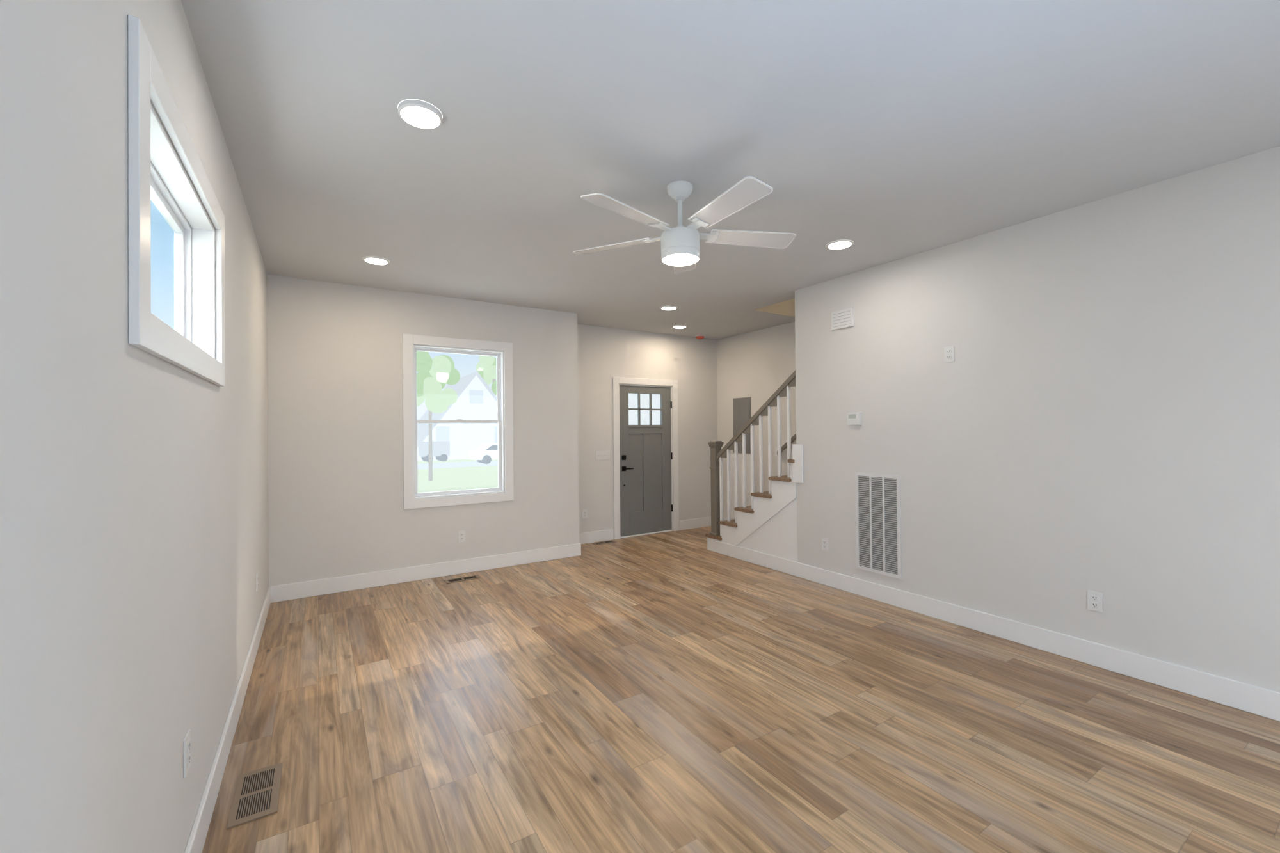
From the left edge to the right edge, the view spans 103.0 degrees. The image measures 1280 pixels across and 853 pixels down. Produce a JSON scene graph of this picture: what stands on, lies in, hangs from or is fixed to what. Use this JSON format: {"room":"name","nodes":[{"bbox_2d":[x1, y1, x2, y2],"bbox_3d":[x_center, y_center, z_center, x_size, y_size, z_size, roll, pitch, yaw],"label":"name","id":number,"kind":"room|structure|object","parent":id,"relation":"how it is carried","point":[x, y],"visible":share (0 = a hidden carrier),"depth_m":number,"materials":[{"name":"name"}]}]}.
{"room":"empty living room","nodes":[
{"label":"empty living room","id":0,"kind":"room"},
{"bbox_2d":[0,0,268,852],"bbox_3d":[-1.241,0.062,1.177,0.125,2.800,7.717,0,0,-32],"label":"wall","id":1,"kind":"structure","parent":0,"point":[133,520],"depth_m":1.01,"materials":[{"name":"paint"}]},
{"bbox_2d":[128,14,225,386],"bbox_3d":[-1.523,-0.548,1.639,0.144,0.739,1.252,0,0,-32],"label":"window","id":2,"kind":"structure","parent":1,"relation":"in","point":[157,176],"depth_m":1.58,"materials":[{"name":"white wood"}]},
{"bbox_2d":[183,729,190,778],"bbox_3d":[-1.436,1.037,1.618,0.009,0.115,0.070,0,0,-32],"label":"outlet","id":3,"kind":"object","parent":1,"relation":"attached to","point":[187,752],"visible":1,"depth_m":1.60,"materials":[{"name":"white plastic"}]},
{"bbox_2d":[184,585,273,852],"bbox_3d":[-1.129,1.391,1.143,0.016,0.140,7.567,0,0,-32],"label":"baseboard","id":4,"kind":"structure","parent":1,"relation":"attached to","point":[195,844],"depth_m":2.19,"materials":[{"name":"white wood"}]},
{"bbox_2d":[256,572,258,591],"bbox_3d":[-2.614,1.060,3.481,0.009,0.115,0.070,0,0,-32],"label":"outlet","id":5,"kind":"object","parent":1,"relation":"attached to","point":[256,581],"visible":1,"depth_m":3.45,"materials":[{"name":"white plastic"}]},
{"bbox_2d":[267,274,579,586],"bbox_3d":[-1.982,0.096,5.185,2.907,2.800,0.150,0,0,-32],"label":"wall","id":6,"kind":"structure","parent":0,"point":[335,449],"depth_m":4.79,"materials":[{"name":"paint"}]},
{"bbox_2d":[273,542,583,602],"bbox_3d":[-1.908,1.425,5.119,2.893,0.140,0.020,0,0,-32],"label":"baseboard","id":7,"kind":"structure","parent":6,"relation":"attached to","point":[338,584],"depth_m":4.94,"materials":[{"name":"white wood"}]},
{"bbox_2d":[402,333,513,509],"bbox_3d":[-1.854,-0.050,5.241,1.080,1.690,0.145,0,0,-32],"label":"window","id":8,"kind":"structure","parent":6,"relation":"in","point":[504,402],"depth_m":5.20,"materials":[{"name":"white"}]},
{"bbox_2d":[458,530,465,542],"bbox_3d":[-1.814,1.119,5.184,0.070,0.115,0.009,0,0,-32],"label":"outlet","id":9,"kind":"object","parent":6,"relation":"attached to","point":[461,536],"visible":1,"depth_m":5.18,"materials":[{"name":"white plastic"}]},
{"bbox_2d":[577,323,717,533],"bbox_3d":[0.111,0.092,7.129,2.710,2.800,0.150,0,0,-32],"label":"wall","id":10,"kind":"structure","parent":0,"point":[605,355],"depth_m":6.99,"materials":[{"name":"paint"}]},
{"bbox_2d":[582,509,587,519],"bbox_3d":[-0.704,1.119,6.506,0.070,0.115,0.009,0,0,-32],"label":"outlet","id":11,"kind":"object","parent":10,"relation":"attached to","point":[584,514],"visible":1,"depth_m":6.50,"materials":[{"name":"white plastic"}]},
{"bbox_2d":[579,529,613,543],"bbox_3d":[-0.664,1.424,6.524,0.743,0.140,0.016,0,0,-32],"label":"baseboard","id":12,"kind":"structure","parent":10,"relation":"attached to","point":[605,535],"depth_m":6.58,"materials":[{"name":"white wood"}]},
{"bbox_2d":[595,450,609,460],"bbox_3d":[-0.491,0.376,6.646,0.208,0.115,0.017,0,0,-32],"label":"light switch","id":13,"kind":"object","parent":10,"relation":"attached to","point":[602,455],"visible":1,"depth_m":6.64,"materials":[{"name":"white plastic"}]},
{"bbox_2d":[612,376,679,539],"bbox_3d":[0.058,0.417,7.080,1.059,2.150,0.167,0,0,-32],"label":"door frame","id":14,"kind":"structure","parent":10,"relation":"attached to","point":[616,381],"depth_m":6.96,"materials":[{"name":"white wood"}]},
{"bbox_2d":[619,385,672,536],"bbox_3d":[0.095,0.459,7.035,0.860,2.021,0.096,0,0,-32],"label":"front door","id":15,"kind":"structure","parent":10,"relation":"in","point":[646,454],"depth_m":7.03,"materials":[{"name":"grey wood"}]},
{"bbox_2d":[679,516,711,530],"bbox_3d":[0.858,1.418,7.487,0.701,0.140,0.016,0,0,-32],"label":"baseboard","id":16,"kind":"structure","parent":10,"relation":"attached to","point":[706,521],"depth_m":7.44,"materials":[{"name":"white wood"}]},
{"bbox_2d":[181,0,1279,339],"bbox_3d":[1.001,-1.495,2.835,5.787,0.300,8.391,0,0,-32],"label":"ceiling","id":17,"kind":"structure","parent":0,"point":[879,132],"depth_m":2.29,"materials":[{"name":"paint"}]},
{"bbox_2d":[362,256,389,264],"bbox_3d":[-2.081,-1.306,4.021,0.192,0.009,0.192,0,0,-32],"label":"recessed light","id":18,"kind":"object","parent":17,"relation":"in","point":[377,260],"visible":1,"depth_m":4.00,"materials":[{"name":"white plastic"}]},
{"bbox_2d":[398,99,442,129],"bbox_3d":[-0.932,-1.321,2.164,0.174,0.024,0.174,0,0,-32],"label":"recessed light","id":19,"kind":"object","parent":17,"relation":"in","point":[422,114],"visible":0.98,"depth_m":2.14,"materials":[{"name":"white plastic"}]},
{"bbox_2d":[660,305,677,310],"bbox_3d":[0.321,-1.315,5.662,0.192,0.009,0.192,0,0,-32],"label":"recessed light","id":20,"kind":"object","parent":17,"relation":"in","point":[667,308],"visible":0.98,"depth_m":5.64,"materials":[{"name":"white plastic"}]},
{"bbox_2d":[672,325,687,328],"bbox_3d":[0.523,-1.310,6.701,0.192,0.009,0.192,0,0,-32],"label":"recessed light","id":21,"kind":"object","parent":17,"relation":"in","point":[680,326],"visible":0.96,"depth_m":6.67,"materials":[{"name":"white plastic"}]},
{"bbox_2d":[573,176,796,273],"bbox_3d":[0.235,-1.127,2.806,1.303,0.424,1.269,0,0,-32],"label":"fan","id":22,"kind":"object","parent":17,"relation":"hanging from","point":[680,246],"visible":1,"depth_m":2.75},
{"bbox_2d":[695,334,705,339],"bbox_3d":[0.867,-1.286,7.333,0.140,0.054,0.140,0,0,-32],"label":"smoke detector","id":23,"kind":"object","parent":17,"relation":"attached to","point":[699,336],"visible":1,"depth_m":7.29,"materials":[{"name":"white"}]},
{"bbox_2d":[825,239,853,249],"bbox_3d":[1.472,-1.338,3.756,0.192,0.009,0.192,0,0,-32],"label":"recessed light","id":24,"kind":"object","parent":17,"relation":"in","point":[839,244],"visible":1,"depth_m":3.74,"materials":[{"name":"white plastic"}]},
{"bbox_2d":[202,526,1279,852],"bbox_3d":[0.975,1.516,2.960,6.317,0.120,8.691,0,0,-32],"label":"floor","id":25,"kind":"structure","parent":0,"point":[685,691],"depth_m":2.44,"materials":[{"name":"brown wood"}]},
{"bbox_2d":[226,762,282,829],"bbox_3d":[-1.534,1.467,2.041,0.150,0.006,0.340,0,0,-32],"label":"floor vent","id":26,"kind":"object","parent":25,"relation":"in","point":[256,797],"visible":1,"depth_m":2.02,"materials":[{"name":"beige metal"}]},
{"bbox_2d":[444,574,480,583],"bbox_3d":[-1.730,1.489,4.970,0.320,0.006,0.120,0,0,-32],"label":"floor vent","id":27,"kind":"object","parent":25,"relation":"in","point":[461,579],"visible":1,"depth_m":4.95,"materials":[{"name":"beige"}]},
{"bbox_2d":[592,540,616,545],"bbox_3d":[-0.458,1.489,6.532,0.300,0.006,0.110,0,0,-32],"label":"floor vent","id":28,"kind":"object","parent":25,"relation":"in","point":[603,543],"visible":1,"depth_m":6.51,"materials":[{"name":"beige metal"}]},
{"bbox_2d":[705,459,797,561],"bbox_3d":[2.409,-0.065,4.644,1.178,3.040,4.267,0,0,-32],"label":"stairs","id":29,"kind":"structure","parent":25,"relation":"on","point":[776,535],"depth_m":5.21,"materials":[{"name":"white"}]},
{"bbox_2d":[707,370,796,535],"bbox_3d":[1.232,0.357,5.583,0.090,1.845,1.320,0,0,-32],"label":"stair railing","id":30,"kind":"object","parent":29,"relation":"on","point":[718,454],"visible":0.73,"depth_m":5.52,"materials":[{"name":"brown"}]},
{"bbox_2d":[716,321,796,519],"bbox_3d":[3.385,-1.205,4.340,0.150,5.300,8.091,0,0,-32],"label":"wall","id":31,"kind":"structure","parent":0,"point":[758,367],"depth_m":6.99,"materials":[{"name":"paint"}]},
{"bbox_2d":[723,517,734,520],"bbox_3d":[1.474,1.411,7.217,0.020,0.140,1.131,0,0,-32],"label":"baseboard","id":32,"kind":"structure","parent":31,"relation":"attached to","point":[724,518],"depth_m":7.54,"materials":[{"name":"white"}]},
{"bbox_2d":[730,453,751,519],"bbox_3d":[1.453,0.866,7.251,0.016,0.940,0.480,0,0,-32],"label":"door frame","id":33,"kind":"structure","parent":31,"relation":"attached to","point":[740,480],"depth_m":7.29,"materials":[{"name":"white wood"}]},
{"bbox_2d":[732,397,750,453],"bbox_3d":[1.446,-0.014,7.252,0.022,0.790,0.350,0,0,-32],"label":"electrical panel","id":34,"kind":"object","parent":31,"relation":"attached to","point":[741,412],"visible":0.56,"depth_m":7.24,"materials":[{"name":"grey metal"}]},
{"bbox_2d":[775,447,777,456],"bbox_3d":[1.801,0.335,6.697,0.016,0.115,0.070,0,0,-32],"label":"light switch","id":35,"kind":"object","parent":31,"relation":"attached to","point":[776,451],"visible":0.58,"depth_m":6.71,"materials":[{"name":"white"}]},
{"bbox_2d":[753,298,794,316],"bbox_3d":[2.654,-2.649,4.504,1.200,2.598,4.000,0,0,-32],"label":"wall","id":36,"kind":"structure","parent":0,"point":[786,308],"depth_m":6.08,"materials":[{"name":"beige paint"}]},
{"bbox_2d":[794,145,1279,692],"bbox_3d":[3.085,0.036,2.661,0.140,2.800,5.600,0,0,-32],"label":"wall","id":37,"kind":"structure","parent":0,"point":[1094,406],"depth_m":3.12,"materials":[{"name":"paint"}]},
{"bbox_2d":[707,462,796,545],"bbox_3d":[1.169,0.919,5.554,0.012,1.107,1.348,0,0,-32],"label":"trim","id":38,"kind":"structure","parent":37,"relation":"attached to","point":[783,494],"depth_m":5.38,"materials":[{"name":"white wood"}]},
{"bbox_2d":[792,444,803,483],"bbox_3d":[1.595,0.361,4.995,0.165,0.372,0.115,0,0,-32],"label":"trim","id":39,"kind":"structure","parent":37,"relation":"attached to","point":[797,464],"depth_m":4.94,"materials":[{"name":"white wood"}]},
{"bbox_2d":[821,537,828,551],"bbox_3d":[1.707,1.087,4.706,0.009,0.115,0.070,0,0,-32],"label":"outlet","id":40,"kind":"object","parent":37,"relation":"attached to","point":[824,544],"visible":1,"depth_m":4.70,"materials":[{"name":"white plastic"}]},
{"bbox_2d":[831,307,853,330],"bbox_3d":[1.801,-0.955,4.532,0.023,0.160,0.215,0,0,-32],"label":"door chime","id":41,"kind":"object","parent":37,"relation":"attached to","point":[842,319],"visible":0.98,"depth_m":4.52,"materials":[{"name":"white plastic"}]},
{"bbox_2d":[847,412,862,425],"bbox_3d":[1.863,-0.065,4.437,0.026,0.112,0.135,0,0,-32],"label":"thermostat","id":42,"kind":"object","parent":37,"relation":"attached to","point":[854,418],"visible":1,"depth_m":4.42,"materials":[{"name":"white plastic"}]},
{"bbox_2d":[855,472,901,579],"bbox_3d":[1.986,0.811,4.262,0.012,0.832,0.405,0,0,-32],"label":"air vent","id":43,"kind":"object","parent":37,"relation":"in","point":[878,520],"visible":1,"depth_m":4.25,"materials":[{"name":"white metal"}]},
{"bbox_2d":[944,346,954,362],"bbox_3d":[2.290,-0.534,3.775,0.009,0.115,0.070,0,0,-32],"label":"outlet","id":44,"kind":"object","parent":37,"relation":"attached to","point":[948,354],"visible":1,"depth_m":3.77,"materials":[{"name":"white plastic"}]},
{"bbox_2d":[707,538,1279,721],"bbox_3d":[2.668,1.373,3.184,0.016,0.140,6.956,0,0,-32],"label":"baseboard","id":45,"kind":"structure","parent":37,"relation":"attached to","point":[1258,701],"depth_m":3.24,"materials":[{"name":"white wood"}]},
{"bbox_2d":[1087,590,1102,612],"bbox_3d":[2.742,1.054,3.071,0.009,0.115,0.070,0,0,-32],"label":"outlet","id":46,"kind":"object","parent":37,"relation":"attached to","point":[1094,601],"visible":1,"depth_m":3.07,"materials":[{"name":"white plastic"}]},
{"label":"outside","id":47,"kind":"structure","parent":0,"visible":0},
{"bbox_2d":[417,459,497,492],"bbox_3d":[-15.584,2.970,43.357,140.000,0.200,150.000,0,0,-32],"label":"lawn","id":48,"kind":"structure","parent":47,"point":[444,473],"depth_m":26.75,"materials":[{"name":"green plant"}]},
{"bbox_2d":[416,395,425,406],"bbox_3d":[-14.578,-0.868,29.846,3.779,7.275,2.325,0,0,-32],"label":"tree","id":49,"kind":"object","parent":48,"relation":"on","point":[422,399],"depth_m":30.27,"materials":[{"name":"green plant"}]},
{"bbox_2d":[416,350,460,481],"bbox_3d":[-10.283,-0.575,25.447,2.498,6.557,1.944,0,0,-32],"label":"tree","id":50,"kind":"object","parent":48,"relation":"on","point":[449,400],"depth_m":24.91,"materials":[{"name":"green plant"}]},
{"bbox_2d":[417,371,497,460],"bbox_3d":[-17.203,-0.955,49.480,11.400,7.759,10.800,0,0,-32],"label":"house","id":51,"kind":"structure","parent":48,"relation":"on","point":[465,386],"depth_m":44.99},
{"bbox_2d":[417,460,497,469],"bbox_3d":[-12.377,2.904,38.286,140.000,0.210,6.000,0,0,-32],"label":"street","id":52,"kind":"structure","parent":48,"relation":"on","point":[438,465],"depth_m":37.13,"materials":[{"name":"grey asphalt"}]},
{"bbox_2d":[418,441,449,462],"bbox_3d":[-16.842,2.041,41.744,2.104,1.601,1.900,0,0,-32],"label":"trailer","id":53,"kind":"object","parent":52,"relation":"on","point":[440,455],"depth_m":41.15,"materials":[{"name":"white metal"}]},
{"bbox_2d":[468,443,497,463],"bbox_3d":[-10.711,2.052,39.350,4.500,1.470,1.800,0,0,-32],"label":"car","id":54,"kind":"object","parent":52,"relation":"on","point":[479,452],"depth_m":38.02,"materials":[{"name":"white metal"}]},
{"bbox_2d":[476,355,496,394],"bbox_3d":[-18.013,-3.028,62.094,4.734,12.091,3.097,0,0,-32],"label":"tree","id":55,"kind":"object","parent":48,"relation":"on","point":[487,368],"depth_m":61.02,"materials":[{"name":"green plant"}]}
]}

